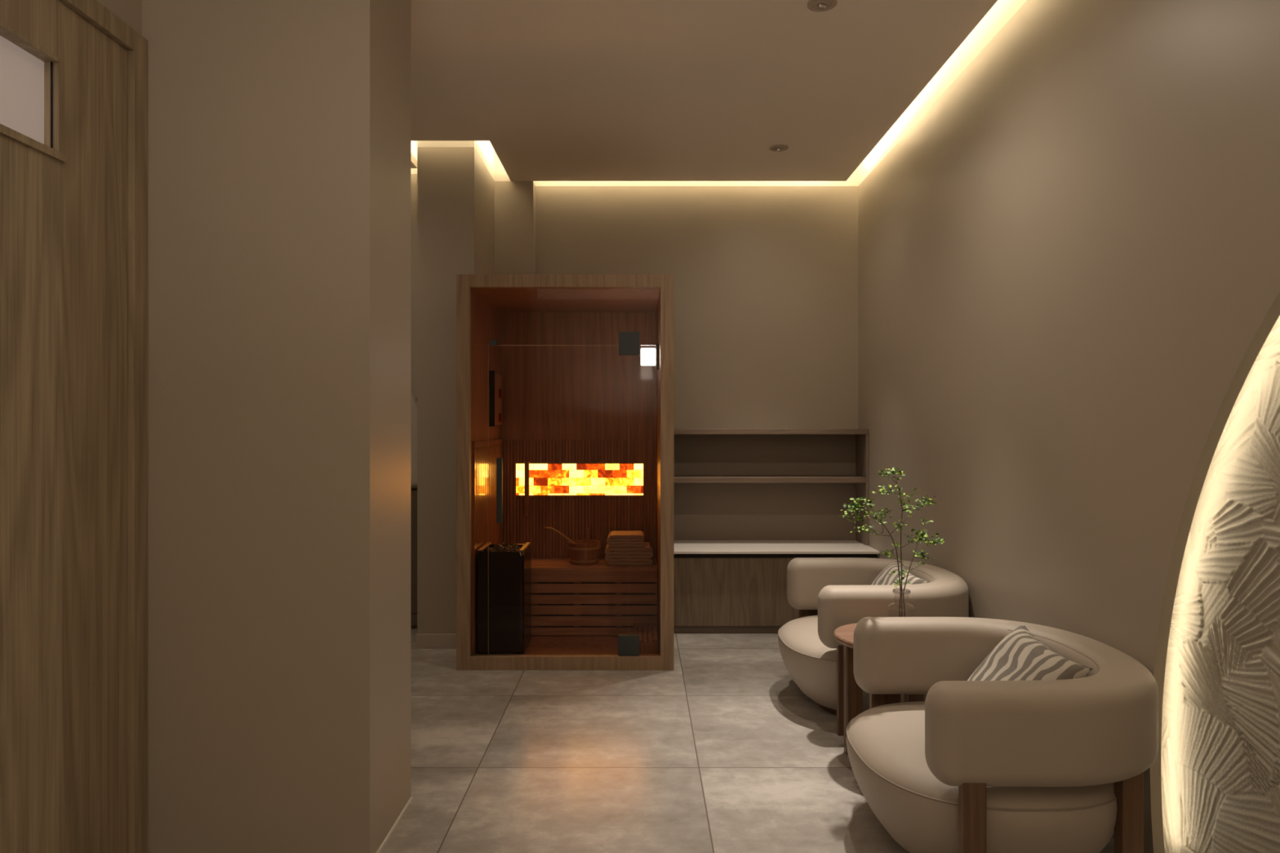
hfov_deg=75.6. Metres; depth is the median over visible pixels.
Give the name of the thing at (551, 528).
ladle
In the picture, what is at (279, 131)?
wall
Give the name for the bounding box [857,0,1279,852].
wall
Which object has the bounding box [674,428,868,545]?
wall shelf
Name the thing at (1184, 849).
baseboard
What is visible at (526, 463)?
door handle
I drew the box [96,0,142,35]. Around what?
wall
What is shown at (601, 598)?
bench
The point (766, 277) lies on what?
wall
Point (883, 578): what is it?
cushion
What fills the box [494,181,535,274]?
wall pier
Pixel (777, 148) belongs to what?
recessed light
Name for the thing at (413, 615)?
baseboard
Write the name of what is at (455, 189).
wall column
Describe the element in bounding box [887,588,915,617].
vase
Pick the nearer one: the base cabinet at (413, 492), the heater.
the heater
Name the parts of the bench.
post, post, post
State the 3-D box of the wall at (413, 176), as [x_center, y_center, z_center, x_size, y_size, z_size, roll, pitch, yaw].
[-2.205,-0.160,5.020,1.989,2.720,0.100,0,0,0]
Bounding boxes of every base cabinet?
[410,489,417,613]
[674,554,876,633]
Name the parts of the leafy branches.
stem, stem, stem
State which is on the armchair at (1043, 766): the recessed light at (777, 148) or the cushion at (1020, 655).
the cushion at (1020, 655)
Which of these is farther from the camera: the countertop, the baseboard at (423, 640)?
the countertop
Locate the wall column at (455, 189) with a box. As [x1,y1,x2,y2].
[417,146,494,633]
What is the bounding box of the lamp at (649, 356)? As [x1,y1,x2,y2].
[640,343,659,369]
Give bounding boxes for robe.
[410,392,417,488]
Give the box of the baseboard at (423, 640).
[416,633,456,647]
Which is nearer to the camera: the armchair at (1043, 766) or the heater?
the armchair at (1043, 766)
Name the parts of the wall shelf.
panel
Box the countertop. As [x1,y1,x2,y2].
[674,540,879,554]
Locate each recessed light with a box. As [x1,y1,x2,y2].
[768,144,788,151]
[807,0,837,11]
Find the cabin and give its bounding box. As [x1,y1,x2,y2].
[456,274,674,670]
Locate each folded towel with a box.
[604,542,653,565]
[606,530,644,546]
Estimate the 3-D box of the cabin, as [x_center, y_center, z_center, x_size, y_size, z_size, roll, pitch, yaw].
[-0.368,0.225,4.542,1.071,1.950,1.007,0,0,0]
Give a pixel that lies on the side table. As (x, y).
(853, 693)
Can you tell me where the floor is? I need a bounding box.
[379,626,1114,852]
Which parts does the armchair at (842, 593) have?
leg, leg, seat, backrest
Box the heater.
[475,542,531,653]
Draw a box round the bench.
[531,558,657,635]
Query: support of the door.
in the wall at (130, 11)
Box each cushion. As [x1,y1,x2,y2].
[870,560,928,585]
[967,623,1093,680]
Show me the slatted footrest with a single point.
(650, 633)
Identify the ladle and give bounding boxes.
[544,527,574,543]
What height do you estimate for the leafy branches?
0.573 m
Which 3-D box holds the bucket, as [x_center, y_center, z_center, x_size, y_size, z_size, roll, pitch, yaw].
[-0.322,0.693,4.765,0.188,0.190,0.188,0,0,0]
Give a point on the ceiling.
(559, 90)
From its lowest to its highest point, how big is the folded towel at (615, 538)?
0.069 m
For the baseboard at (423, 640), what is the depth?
4.48 m
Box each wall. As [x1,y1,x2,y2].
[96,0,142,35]
[142,0,410,852]
[410,173,417,489]
[535,186,857,540]
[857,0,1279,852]
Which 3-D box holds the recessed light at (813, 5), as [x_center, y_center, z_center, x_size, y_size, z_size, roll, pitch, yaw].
[0.655,-1.513,2.965,0.104,0.014,0.104,0,0,0]
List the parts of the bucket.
handle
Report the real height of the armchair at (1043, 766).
0.570 m
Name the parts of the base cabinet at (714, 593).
door, rail, panel, support rail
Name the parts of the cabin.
trim rail, handle, panel frame, brick panel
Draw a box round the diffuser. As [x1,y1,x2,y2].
[640,347,655,365]
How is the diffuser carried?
attached to the lamp at (649, 356)
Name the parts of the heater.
rail, panel, rail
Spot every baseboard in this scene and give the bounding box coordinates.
[410,613,417,626]
[416,633,456,647]
[1180,845,1194,852]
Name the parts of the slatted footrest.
rail, rail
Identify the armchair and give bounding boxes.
[777,557,968,735]
[846,617,1158,852]
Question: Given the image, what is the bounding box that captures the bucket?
[568,528,600,564]
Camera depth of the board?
4.63 m
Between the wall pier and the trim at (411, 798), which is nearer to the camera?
the trim at (411, 798)
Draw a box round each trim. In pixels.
[376,796,412,852]
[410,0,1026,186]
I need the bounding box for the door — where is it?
[0,0,147,852]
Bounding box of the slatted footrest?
[633,623,657,653]
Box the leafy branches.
[839,466,944,617]
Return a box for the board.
[488,370,502,426]
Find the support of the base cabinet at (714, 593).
on the floor
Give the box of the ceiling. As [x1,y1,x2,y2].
[410,0,997,181]
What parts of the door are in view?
frosted pane, casing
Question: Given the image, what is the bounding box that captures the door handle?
[524,461,528,516]
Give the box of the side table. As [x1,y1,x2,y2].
[833,622,924,755]
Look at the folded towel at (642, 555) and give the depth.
4.68 m
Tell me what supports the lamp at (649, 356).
attached to the cabin
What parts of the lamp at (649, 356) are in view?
plate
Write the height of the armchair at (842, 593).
0.570 m

